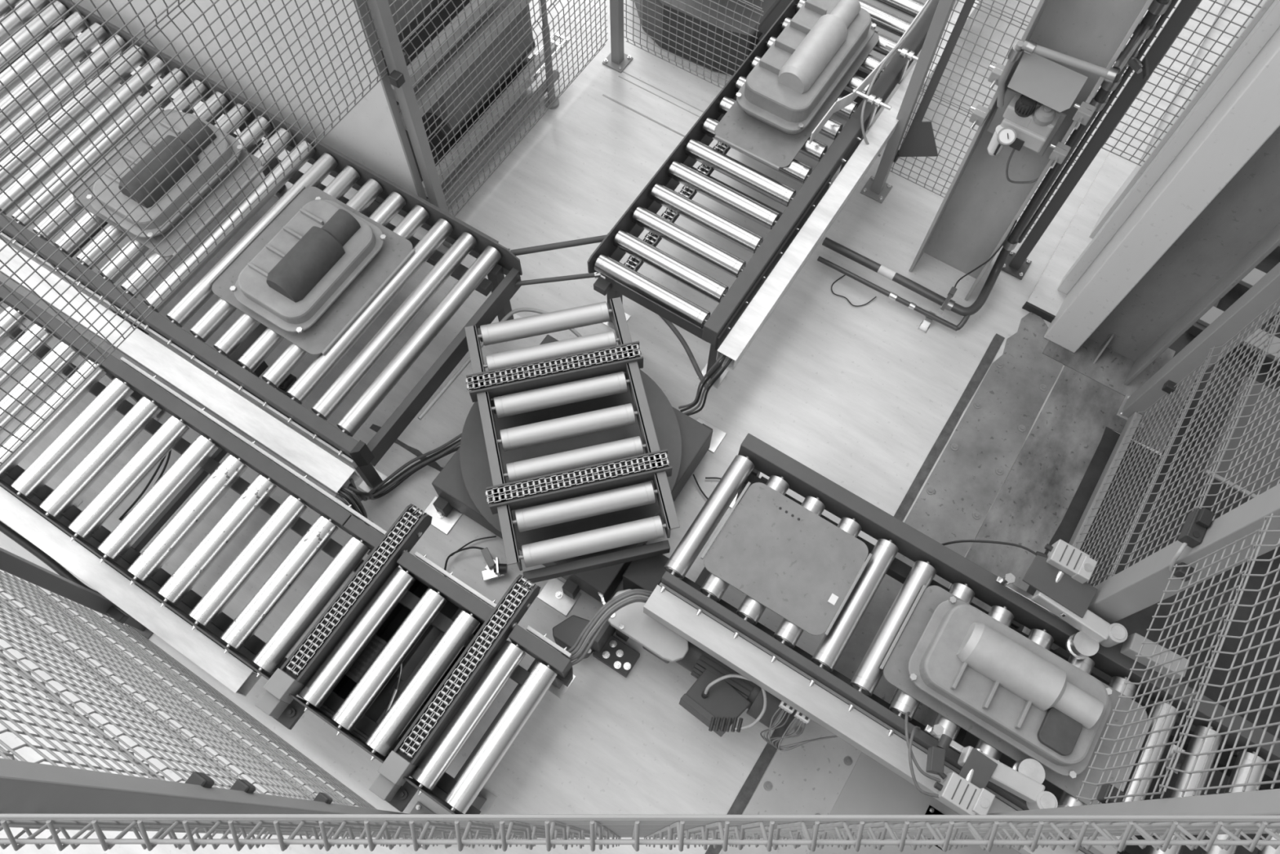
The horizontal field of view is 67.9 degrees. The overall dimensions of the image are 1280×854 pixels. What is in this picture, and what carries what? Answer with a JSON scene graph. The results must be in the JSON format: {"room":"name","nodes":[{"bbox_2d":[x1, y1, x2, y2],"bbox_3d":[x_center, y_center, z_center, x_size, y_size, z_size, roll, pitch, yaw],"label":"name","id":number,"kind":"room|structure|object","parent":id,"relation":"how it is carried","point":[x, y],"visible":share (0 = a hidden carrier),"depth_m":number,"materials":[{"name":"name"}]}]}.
{"room":"factory floor","nodes":[
{"label":"factory floor","id":0,"kind":"room"},
{"bbox_2d":[0,0,1270,853],"bbox_3d":[-0.494,-0.067,5.005,15.000,0.120,15.000,31,69,12],"label":"floor","id":1,"kind":"structure","parent":0,"point":[860,397],"depth_m":5.02,"materials":[{"name":"grey concrete"}]},
{"bbox_2d":[0,547,153,639],"bbox_3d":[-2.310,0.262,2.943,0.175,3.358,0.140,31,69,12],"label":"fence post","id":2,"kind":"object","parent":1,"relation":"on","point":[13,564],"visible":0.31,"depth_m":3.81,"materials":[{"name":"grey metal"}]},
{"bbox_2d":[0,520,102,595],"bbox_3d":[-2.663,0.632,4.327,0.732,0.117,0.076,28,69,11],"label":"hose","id":3,"kind":"object","parent":2,"relation":"attached to","point":[11,533],"visible":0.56,"depth_m":4.33,"materials":[{"name":"black rubber"}]},
{"bbox_2d":[0,570,376,808],"bbox_3d":[-1.660,0.679,2.716,1.564,3.255,0.038,31,69,12],"label":"mesh panel","id":4,"kind":"object","parent":2,"relation":"attached to","point":[55,698],"visible":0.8,"depth_m":2.97,"materials":[{"name":"grey metal"}]},
{"bbox_2d":[0,758,435,848],"bbox_3d":[-0.939,1.062,2.606,0.140,3.358,0.140,31,69,12],"label":"fence post","id":5,"kind":"object","parent":1,"relation":"on","point":[25,787],"visible":0.63,"depth_m":1.69,"materials":[{"name":"grey metal"}]},
{"bbox_2d":[0,813,1279,852],"bbox_3d":[0.159,1.106,2.547,2.191,3.255,0.038,0,66,0],"label":"cable tray","id":6,"kind":"object","parent":5,"relation":"attached to","point":[943,831],"visible":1,"depth_m":1.14,"materials":[{"name":"grey metal"}]},
{"bbox_2d":[0,0,522,493],"bbox_3d":[-2.575,-1.195,5.049,3.955,0.668,1.262,31,69,12],"label":"conveyor","id":7,"kind":"object","parent":1,"relation":"on","point":[243,348],"visible":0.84,"depth_m":4.63,"materials":[{"name":"metal"}]},
{"bbox_2d":[71,107,263,257],"bbox_3d":[-2.341,-1.226,4.713,0.688,0.016,0.690,31,69,12],"label":"tray","id":8,"kind":"object","parent":7,"relation":"on","point":[220,189],"visible":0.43,"depth_m":4.68,"materials":[{"name":"metal"}]},
{"bbox_2d":[86,110,242,237],"bbox_3d":[-2.320,-1.267,4.604,0.448,0.232,0.694,31,69,12],"label":"metal casting","id":9,"kind":"object","parent":8,"relation":"on","point":[131,155],"visible":0.84,"depth_m":4.55,"materials":[{"name":"metal"}]},
{"bbox_2d":[208,185,415,355],"bbox_3d":[-1.554,-0.761,4.517,0.698,0.016,0.730,31,69,12],"label":"tray","id":10,"kind":"object","parent":7,"relation":"on","point":[396,251],"visible":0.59,"depth_m":4.49,"materials":[{"name":"metal"}]},
{"bbox_2d":[229,196,386,333],"bbox_3d":[-1.548,-0.789,4.402,0.448,0.232,0.672,31,69,12],"label":"metal casting","id":11,"kind":"object","parent":10,"relation":"on","point":[297,276],"visible":1,"depth_m":4.35,"materials":[{"name":"metal"}]},
{"bbox_2d":[417,307,582,419],"bbox_3d":[-0.736,-0.354,4.702,0.935,0.199,0.329,-31,70,-13],"label":"hose","id":12,"kind":"object","parent":7,"relation":"attached to","point":[575,332],"visible":0.67,"depth_m":4.60,"materials":[{"name":"grey rubber"}]},
{"bbox_2d":[0,280,575,813],"bbox_3d":[-2.644,0.000,4.506,5.255,0.700,1.005,31,69,12],"label":"conveyor","id":13,"kind":"object","parent":1,"relation":"on","point":[405,664],"visible":1,"depth_m":3.96,"materials":[{"name":"metal"}]},
{"bbox_2d":[0,484,262,696],"bbox_3d":[-3.339,-0.001,4.279,4.180,0.104,0.106,31,69,12],"label":"cover","id":14,"kind":"object","parent":13,"relation":"attached to","point":[140,605],"visible":0.95,"depth_m":3.93,"materials":[{"name":"silver metal"}]},
{"bbox_2d":[118,449,171,520],"bbox_3d":[-2.235,0.209,4.349,0.048,0.102,0.496,19,68,8],"label":"cable","id":15,"kind":"object","parent":13,"relation":"hanging from","point":[126,513],"visible":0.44,"depth_m":4.37,"materials":[{"name":"black rubber"}]},
{"bbox_2d":[0,239,359,497],"bbox_3d":[-2.952,-0.734,4.594,3.970,0.084,0.126,31,69,12],"label":"cover","id":16,"kind":"object","parent":13,"relation":"attached to","point":[234,409],"visible":0.91,"depth_m":4.33,"materials":[{"name":"white metal"}]},
{"bbox_2d":[335,486,373,525],"bbox_3d":[-1.279,0.374,4.300,0.098,0.365,0.070,31,69,12],"label":"cable bundle","id":17,"kind":"object","parent":16,"relation":"hanging from","point":[351,495],"visible":0.68,"depth_m":4.17,"materials":[{"name":"black rubber"}]},
{"bbox_2d":[347,432,462,501],"bbox_3d":[-1.107,0.155,4.510,0.620,0.508,0.196,-39,72,-16],"label":"cable bundle","id":18,"kind":"object","parent":1,"relation":"on","point":[402,476],"visible":0.94,"depth_m":4.71,"materials":[{"name":"black rubber"}]},
{"bbox_2d":[369,423,443,471],"bbox_3d":[-1.157,0.127,4.852,0.540,0.012,0.042,31,69,12],"label":"trim","id":19,"kind":"structure","parent":1,"relation":"on","point":[434,464],"depth_m":4.85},
{"bbox_2d":[367,0,452,253],"bbox_3d":[-1.052,-1.703,3.818,0.140,3.358,0.150,31,69,12],"label":"fence post","id":20,"kind":"object","parent":1,"relation":"on","point":[397,60],"visible":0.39,"depth_m":4.28,"materials":[{"name":"grey metal"}]},
{"bbox_2d":[0,0,388,466],"bbox_3d":[-1.749,-1.011,2.791,0.038,2.035,2.444,31,69,12],"label":"mesh panel","id":21,"kind":"object","parent":20,"relation":"attached to","point":[6,1],"visible":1,"depth_m":3.27,"materials":[{"name":"metal"}]},
{"bbox_2d":[71,0,427,201],"bbox_3d":[-2.974,-2.834,4.163,4.425,3.100,0.040,31,69,12],"label":"wall panel","id":22,"kind":"object","parent":20,"relation":"attached to","point":[373,134],"visible":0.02,"depth_m":4.64,"materials":[{"name":"metal"}]},
{"bbox_2d":[389,0,608,216],"bbox_3d":[-0.629,-2.385,4.072,0.038,3.255,1.604,31,69,12],"label":"mesh panel","id":23,"kind":"object","parent":20,"relation":"attached to","point":[427,17],"visible":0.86,"depth_m":4.98,"materials":[{"name":"grey metal"}]},
{"bbox_2d":[364,0,568,204],"bbox_3d":[-0.999,-2.279,4.705,0.735,2.202,1.350,31,69,12],"label":"storage rack","id":24,"kind":"object","parent":1,"relation":"on","point":[416,42],"visible":0.45,"depth_m":5.20,"materials":[{"name":"metal"}]},
{"bbox_2d":[381,0,498,105],"bbox_3d":[-1.112,-2.147,4.885,0.540,0.040,1.150,31,69,12],"label":"shelf","id":25,"kind":"object","parent":24,"relation":"attached to","point":[416,42],"depth_m":4.81,"materials":[{"name":"black metal"}]},
{"bbox_2d":[397,57,529,199],"bbox_3d":[-1.119,-1.850,5.563,0.540,0.040,1.150,31,69,12],"label":"shelf","id":26,"kind":"object","parent":24,"relation":"attached to","point":[446,148],"depth_m":5.48,"materials":[{"name":"black metal"}]},
{"bbox_2d":[444,535,506,581],"bbox_3d":[-0.801,0.643,4.564,0.306,0.110,0.220,-15,67,-7],"label":"sensor","id":27,"kind":"object","parent":1,"relation":"on","point":[494,569],"visible":0.92,"depth_m":4.54,"materials":[{"name":"metal"}]},
{"bbox_2d":[552,615,593,658],"bbox_3d":[-0.282,0.955,4.362,0.209,0.238,0.179,31,69,12],"label":"cover","id":28,"kind":"object","parent":1,"relation":"on","point":[565,633],"visible":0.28,"depth_m":4.29,"materials":[{"name":"grey metal"}]},
{"bbox_2d":[422,297,726,616],"bbox_3d":[-0.311,0.113,4.493,1.374,0.675,1.336,31,69,12],"label":"turntable","id":29,"kind":"object","parent":1,"relation":"on","point":[569,453],"visible":0.99,"depth_m":4.29,"materials":[{"name":"paint"}]},
{"bbox_2d":[598,592,605,604],"bbox_3d":[-0.190,0.738,4.327,0.016,0.014,0.303,-22,68,-10],"label":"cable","id":30,"kind":"object","parent":29,"relation":"attached to","point":[602,597],"visible":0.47,"depth_m":4.30,"materials":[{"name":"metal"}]},
{"bbox_2d":[591,621,639,677],"bbox_3d":[-0.093,0.977,4.321,0.200,0.300,0.200,31,69,12],"label":"bracket","id":31,"kind":"object","parent":1,"relation":"on","point":[609,650],"visible":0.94,"depth_m":4.38,"materials":[{"name":"metal"}]},
{"bbox_2d":[602,0,633,73],"bbox_3d":[-0.124,-2.949,4.374,0.140,3.358,0.140,31,69,12],"label":"fence post","id":32,"kind":"object","parent":1,"relation":"on","point":[617,60],"visible":1,"depth_m":5.73,"materials":[{"name":"grey metal"}]},
{"bbox_2d":[623,0,764,88],"bbox_3d":[0.295,-2.809,4.267,0.874,3.255,0.038,31,69,12],"label":"mesh panel","id":33,"kind":"object","parent":32,"relation":"attached to","point":[745,2],"visible":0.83,"depth_m":5.47,"materials":[{"name":"grey metal"}]},
{"bbox_2d":[602,93,684,137],"bbox_3d":[0.117,-1.823,5.721,0.820,0.011,0.012,31,69,12],"label":"trim","id":34,"kind":"structure","parent":1,"relation":"on","point":[603,95],"depth_m":5.74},
{"bbox_2d":[607,588,688,662],"bbox_3d":[0.040,0.927,4.285,0.400,0.408,0.185,31,69,12],"label":"guard","id":35,"kind":"object","parent":1,"relation":"on","point":[630,620],"visible":0.66,"depth_m":4.09,"materials":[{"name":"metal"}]},
{"bbox_2d":[617,75,699,116],"bbox_3d":[0.213,-1.959,5.782,0.820,0.011,0.006,31,69,12],"label":"trim","id":36,"kind":"structure","parent":1,"relation":"on","point":[618,76],"depth_m":5.80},
{"bbox_2d":[622,71,703,112],"bbox_3d":[0.237,-1.994,5.797,0.820,0.011,0.006,31,69,12],"label":"trim","id":37,"kind":"structure","parent":1,"relation":"on","point":[622,71],"depth_m":5.82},
{"bbox_2d":[692,474,720,499],"bbox_3d":[0.363,0.291,4.764,0.137,0.019,0.182,-24,69,-10],"label":"cable","id":38,"kind":"object","parent":1,"relation":"on","point":[699,486],"visible":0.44,"depth_m":4.76,"materials":[{"name":"black rubber"}]},
{"bbox_2d":[642,641,782,737],"bbox_3d":[0.296,1.095,4.113,0.660,0.302,0.372,31,69,12],"label":"motor","id":39,"kind":"object","parent":1,"relation":"on","point":[720,695],"visible":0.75,"depth_m":4.05,"materials":[{"name":"grey paint"}]},
{"bbox_2d":[634,0,862,108],"bbox_3d":[0.850,-2.814,5.667,1.750,0.900,1.270,31,69,12],"label":"machine base","id":40,"kind":"object","parent":1,"relation":"on","point":[772,9],"visible":0.33,"depth_m":5.66,"materials":[{"name":"grey paint"}]},
{"bbox_2d":[587,0,953,388],"bbox_3d":[1.186,-2.079,5.474,0.750,0.668,4.170,31,69,12],"label":"conveyor","id":41,"kind":"object","parent":1,"relation":"on","point":[620,279],"visible":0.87,"depth_m":4.74,"materials":[{"name":"metal"}]},
{"bbox_2d":[515,271,600,286],"bbox_3d":[-0.436,-0.733,4.730,0.481,0.036,0.033,-7,67,-4],"label":"rod","id":42,"kind":"object","parent":41,"relation":"attached to","point":[597,274],"visible":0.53,"depth_m":4.72,"materials":[{"name":"paint"}]},
{"bbox_2d":[508,232,608,255],"bbox_3d":[-0.403,-0.910,4.764,0.554,0.048,0.044,-10,67,-5],"label":"rod","id":43,"kind":"object","parent":41,"relation":"attached to","point":[591,240],"visible":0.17,"depth_m":4.75,"materials":[{"name":"paint"}]},
{"bbox_2d":[658,315,708,388],"bbox_3d":[0.173,-0.444,4.816,0.082,0.087,0.666,-31,70,-13],"label":"hose","id":44,"kind":"object","parent":41,"relation":"attached to","point":[668,322],"visible":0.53,"depth_m":4.79,"materials":[{"name":"black rubber"}]},
{"bbox_2d":[714,28,879,169],"bbox_3d":[0.837,-1.812,5.002,0.435,0.016,1.108,31,69,12],"label":"tray","id":45,"kind":"object","parent":41,"relation":"on","point":[776,148],"visible":0.41,"depth_m":4.86,"materials":[{"name":"metal"}]},
{"bbox_2d":[735,0,876,134],"bbox_3d":[0.869,-1.920,4.887,0.403,0.297,0.896,31,69,12],"label":"metal casting","id":46,"kind":"object","parent":45,"relation":"on","point":[795,77],"visible":1,"depth_m":4.79,"materials":[{"name":"metal"}]},
{"bbox_2d":[715,0,982,369],"bbox_3d":[1.485,-1.857,5.136,0.101,0.094,4.020,31,69,12],"label":"cover","id":47,"kind":"object","parent":41,"relation":"attached to","point":[785,271],"visible":0.91,"depth_m":4.71,"materials":[{"name":"white metal"}]},
{"bbox_2d":[678,354,732,415],"bbox_3d":[0.313,-0.193,4.572,0.262,0.359,0.095,-32,70,-14],"label":"cable bundle","id":48,"kind":"object","parent":47,"relation":"hanging from","point":[712,381],"visible":0.93,"depth_m":4.60,"materials":[{"name":"black rubber"}]},
{"bbox_2d":[808,0,933,156],"bbox_3d":[1.625,-2.249,5.204,0.299,0.317,2.424,31,69,12],"label":"guide","id":49,"kind":"object","parent":41,"relation":"attached to","point":[847,100],"visible":0.94,"depth_m":4.86,"materials":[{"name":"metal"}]},
{"bbox_2d":[720,717,862,853],"bbox_3d":[0.309,2.179,3.963,0.328,0.016,2.500,31,69,12],"label":"floor plate","id":50,"kind":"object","parent":1,"relation":"on","point":[809,778],"depth_m":4.22,"materials":[{"name":"grey metal"}]},
{"bbox_2d":[831,274,876,306],"bbox_3d":[1.167,-0.739,5.236,0.233,0.018,0.141,41,72,16],"label":"loose cable","id":51,"kind":"object","parent":1,"relation":"on","point":[844,274],"visible":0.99,"depth_m":5.23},
{"bbox_2d":[705,333,1004,853],"bbox_3d":[0.713,1.276,4.365,0.057,0.014,4.600,31,69,12],"label":"trim","id":52,"kind":"structure","parent":1,"relation":"on","point":[754,777],"depth_m":4.79,"materials":[{"name":"grey metal"}]},
{"bbox_2d":[817,256,969,333],"bbox_3d":[1.348,-0.700,5.178,0.871,0.104,0.157,25,68,10],"label":"drain pipe","id":53,"kind":"object","parent":1,"relation":"on","point":[924,326],"visible":1,"depth_m":5.16,"materials":[{"name":"metal"}]},
{"bbox_2d":[763,311,1063,814],"bbox_3d":[1.457,0.546,4.687,0.332,0.025,2.933,31,69,12],"label":"floor plate","id":54,"kind":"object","parent":1,"relation":"on","point":[956,499],"depth_m":4.85,"materials":[{"name":"grey metal"}]},
{"bbox_2d":[808,752,1020,853],"bbox_3d":[0.822,2.588,3.780,1.030,0.012,2.300,31,69,12],"label":"floor plate","id":55,"kind":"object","parent":1,"relation":"on","point":[871,788],"depth_m":4.18,"materials":[{"name":"grey metal"}]},
{"bbox_2d":[860,0,975,203],"bbox_3d":[1.463,-2.012,3.978,0.310,3.358,0.140,31,69,12],"label":"fence post","id":56,"kind":"object","parent":1,"relation":"on","point":[919,140],"visible":1,"depth_m":4.88,"materials":[{"name":"grey metal"}]},
{"bbox_2d":[889,0,1175,237],"bbox_3d":[1.806,-1.916,3.890,0.844,3.255,0.038,31,69,12],"label":"mesh panel","id":57,"kind":"object","parent":56,"relation":"attached to","point":[981,2],"visible":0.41,"depth_m":4.70,"materials":[{"name":"grey metal"}]},
{"bbox_2d":[659,433,1279,853],"bbox_3d":[1.382,1.126,4.074,2.665,0.660,0.806,31,69,12],"label":"conveyor","id":58,"kind":"object","parent":1,"relation":"on","point":[969,580],"visible":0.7,"depth_m":3.89,"materials":[{"name":"metal"}]},
{"bbox_2d":[700,481,872,635],"bbox_3d":[0.612,0.540,3.967,0.598,0.016,0.460,31,69,12],"label":"tray","id":59,"kind":"object","parent":58,"relation":"on","point":[785,557],"visible":1,"depth_m":3.96,"materials":[{"name":"metal"}]},
{"bbox_2d":[827,593,838,604],"bbox_3d":[0.792,0.706,3.895,0.030,0.001,0.040,31,69,12],"label":"paper label","id":60,"kind":"object","parent":59,"relation":"on","point":[833,599],"visible":1,"depth_m":3.90,"materials":[{"name":"white paper"}]},
{"bbox_2d":[643,584,1084,853],"bbox_3d":[1.114,1.358,3.740,2.545,0.119,0.111,31,69,12],"label":"cover","id":61,"kind":"object","parent":58,"relation":"attached to","point":[778,679],"visible":0.86,"depth_m":3.81,"materials":[{"name":"silver metal"}]},
{"bbox_2d":[560,588,652,665],"bbox_3d":[-0.147,0.814,3.932,0.492,0.096,0.118,-35,71,-15],"label":"cable bundle","id":62,"kind":"object","parent":61,"relation":"attached to","point":[598,620],"visible":0.87,"depth_m":3.91,"materials":[{"name":"grey plastic"}]},
{"bbox_2d":[760,700,834,747],"bbox_3d":[0.662,1.287,3.959,0.274,0.239,0.155,31,69,12],"label":"connector","id":63,"kind":"object","parent":61,"relation":"hanging from","point":[783,705],"visible":0.87,"depth_m":3.96,"materials":[{"name":"white plastic"}]},
{"bbox_2d":[768,711,837,751],"bbox_3d":[0.681,1.298,3.955,0.230,0.239,0.155,31,69,12],"label":"connector","id":64,"kind":"object","parent":61,"relation":"hanging from","point":[798,715],"visible":0.91,"depth_m":3.94,"materials":[{"name":"white plastic"}]},
{"bbox_2d":[904,711,997,814],"bbox_3d":[1.119,1.260,3.540,0.381,0.210,0.274,31,69,12],"label":"connector","id":65,"kind":"object","parent":58,"relation":"on","point":[966,793],"visible":0.98,"depth_m":3.47,"materials":[{"name":"paint"}]},
{"bbox_2d":[879,585,1152,804],"bbox_3d":[1.479,1.052,3.751,0.988,0.016,0.460,31,69,12],"label":"tray","id":66,"kind":"object","parent":58,"relation":"on","point":[895,672],"visible":0.35,"depth_m":3.71,"materials":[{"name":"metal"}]},
{"bbox_2d":[907,596,1111,778],"bbox_3d":[1.435,0.979,3.640,0.739,0.260,0.403,31,69,12],"label":"metal casting","id":67,"kind":"object","parent":66,"relation":"on","point":[1025,695],"visible":1,"depth_m":3.58,"materials":[{"name":"metal"}]},
{"bbox_2d":[941,539,1097,617],"bbox_3d":[1.544,0.562,3.938,0.612,0.372,0.237,31,69,12],"label":"junction box","id":68,"kind":"object","parent":58,"relation":"attached to","point":[1062,575],"visible":0.9,"depth_m":3.77,"materials":[{"name":"paint"}]},
{"bbox_2d":[924,724,1117,853],"bbox_3d":[1.422,1.315,3.548,0.752,0.141,0.183,31,69,12],"label":"guide arm","id":69,"kind":"object","parent":58,"relation":"on","point":[1024,780],"visible":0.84,"depth_m":3.49,"materials":[{"name":"metal"}]},
{"bbox_2d":[995,573,1189,679],"bbox_3d":[1.764,0.811,3.772,0.752,0.141,0.183,31,69,12],"label":"guide arm","id":70,"kind":"object","parent":58,"relation":"on","point":[1094,630],"visible":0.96,"depth_m":3.73,"materials":[{"name":"metal"}]},
{"bbox_2d":[908,0,1153,300],"bbox_3d":[1.761,-1.950,2.948,0.357,5.200,0.320,31,69,12],"label":"steel column","id":71,"kind":"structure","parent":1,"relation":"on","point":[980,207],"depth_m":4.48,"materials":[{"name":"grey metal"}]},
{"bbox_2d":[822,0,1177,315],"bbox_3d":[1.515,-1.711,3.130,1.026,4.530,0.395,8,66,3],"label":"supply pipe","id":72,"kind":"object","parent":71,"relation":"attached to","point":[1147,28],"visible":0.91,"depth_m":4.50,"materials":[{"name":"metal"}]},
{"bbox_2d":[938,220,1017,313],"bbox_3d":[1.679,-0.823,4.813,0.254,0.623,0.092,-33,71,-14],"label":"hose","id":73,"kind":"object","parent":72,"relation":"attached to","point":[953,290],"visible":1,"depth_m":5.04,"materials":[{"name":"rubber"}]},
{"bbox_2d":[968,53,1096,183],"bbox_3d":[1.619,-1.265,4.075,0.455,0.596,0.234,31,69,12],"label":"pneumatic valve unit","id":74,"kind":"object","parent":71,"relation":"attached to","point":[1029,117],"visible":0.98,"depth_m":3.94,"materials":[{"name":"metal"}]},
{"bbox_2d":[987,124,1004,155],"bbox_3d":[1.556,-1.241,4.131,0.068,0.140,0.068,31,69,12],"label":"bowl","id":75,"kind":"object","parent":74,"relation":"on","point":[994,147],"depth_m":4.12,"materials":[{"name":"white plastic"}]},
{"bbox_2d":[996,40,1119,107],"bbox_3d":[1.635,-1.354,3.810,0.399,0.430,0.107,31,69,12],"label":"pipe","id":76,"kind":"object","parent":74,"relation":"attached to","point":[1029,47],"visible":1,"depth_m":3.65,"materials":[{"name":"metal"}]},
{"bbox_2d":[1022,301,1055,323],"bbox_3d":[2.179,-0.625,5.182,0.180,0.052,0.015,31,69,12],"label":"trim","id":77,"kind":"structure","parent":1,"relation":"on","point":[1045,315],"depth_m":5.17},
{"bbox_2d":[889,365,1193,726],"bbox_3d":[1.360,1.495,4.275,0.620,0.015,4.900,31,69,12],"label":"floor plate","id":78,"kind":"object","parent":1,"relation":"on","point":[1042,482],"depth_m":4.83,"materials":[{"name":"metal"}]},
{"bbox_2d":[1001,0,1200,279],"bbox_3d":[2.119,-1.581,3.796,0.140,3.358,0.140,31,69,12],"label":"fence post","id":79,"kind":"object","parent":1,"relation":"on","point":[1016,264],"visible":0.8,"depth_m":4.32,"materials":[{"name":"black metal"}]},
{"bbox_2d":[925,783,1279,848],"bbox_3d":[1.316,1.072,2.623,0.140,3.358,0.160,31,69,12],"label":"fence post","id":80,"kind":"object","parent":1,"relation":"on","point":[1267,802],"visible":0.36,"depth_m":2.25,"materials":[{"name":"grey metal"}]},
{"bbox_2d":[1075,513,1279,804],"bbox_3d":[1.531,0.406,2.103,0.038,1.855,0.854,31,69,12],"label":"mesh panel","id":81,"kind":"object","parent":80,"relation":"attached to","point":[1260,531],"visible":1,"depth_m":2.54,"materials":[{"name":"grey metal"}]},
{"bbox_2d":[960,245,1279,853],"bbox_3d":[3.041,3.359,3.474,5.000,0.013,12.500,31,69,12],"label":"trim","id":82,"kind":"structure","parent":1,"relation":"on","point":[1140,621],"depth_m":4.59,"materials":[{"name":"grey metal"}]},
{"bbox_2d":[1026,0,1225,315],"bbox_3d":[3.009,-1.806,5.710,0.170,0.050,3.060,31,69,12],"label":"trim","id":83,"kind":"structure","parent":1,"relation":"on","point":[1115,170],"depth_m":5.56,"materials":[{"name":"white metal"}]},
{"bbox_2d":[1022,483,1279,649],"bbox_3d":[1.880,0.337,2.951,0.140,3.358,0.165,31,69,12],"label":"fence post","id":84,"kind":"object","parent":1,"relation":"on","point":[1141,585],"visible":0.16,"depth_m":3.19,"materials":[{"name":"grey metal"}]},
{"bbox_2d":[1068,297,1279,586],"bbox_3d":[2.227,-0.225,3.194,0.046,3.332,1.260,31,69,12],"label":"mesh panel","id":85,"kind":"object","parent":84,"relation":"attached to","point":[1087,517],"visible":0.74,"depth_m":3.88,"materials":[{"name":"grey metal"}]},
{"bbox_2d":[1168,507,1214,571],"bbox_3d":[1.822,0.377,3.166,0.071,0.218,0.162,31,69,12],"label":"switch","id":86,"kind":"object","parent":84,"relation":"attached to","point":[1195,526],"visible":1,"depth_m":3.10,"materials":[{"name":"black plastic"}]},
{"bbox_2d":[1042,125,1279,395],"bbox_3d":[2.545,-1.443,2.733,0.600,5.200,0.400,31,69,12],"label":"steel column","id":87,"kind":"structure","parent":1,"relation":"on","point":[1239,228],"depth_m":4.42,"materials":[{"name":"metal"}]},
{"bbox_2d":[1044,0,1279,352],"bbox_3d":[2.420,-1.747,2.860,0.255,5.190,0.640,31,69,12],"label":"steel beam","id":88,"kind":"structure","parent":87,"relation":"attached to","point":[1236,113],"depth_m":4.02,"materials":[{"name":"grey metal"}]},
{"bbox_2d":[1102,0,1262,166],"bbox_3d":[2.345,-1.767,3.404,0.304,2.475,0.038,31,69,12],"label":"mesh panel","id":89,"kind":"object","parent":88,"relation":"attached to","point":[1245,1],"visible":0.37,"depth_m":4.07,"materials":[{"name":"grey metal"}]},
{"bbox_2d":[1115,262,1279,427],"bbox_3d":[2.591,-0.744,3.433,0.140,3.358,0.165,31,69,12],"label":"fence post","id":90,"kind":"object","parent":1,"relation":"on","point":[1266,291],"visible":0.74,"depth_m":4.26,"materials":[{"name":"grey metal"}]},
{"bbox_2d":[1175,376,1279,514],"bbox_3d":[3.348,0.331,4.631,1.180,0.307,0.620,31,69,12],"label":"mesh panel","id":91,"kind":"object","parent":1,"relation":"on","point":[1233,443],"visible":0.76,"depth_m":4.61,"materials":[{"name":"grey metal"}]},
{"bbox_2d":[1186,244,1279,362],"bbox_3d":[3.900,-0.655,5.153,1.450,0.100,1.250,31,69,12],"label":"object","id":92,"kind":"object","parent":1,"relation":"on","point":[1255,275],"visible":0.09,"depth_m":5.07,"materials":[{"name":"paint"}]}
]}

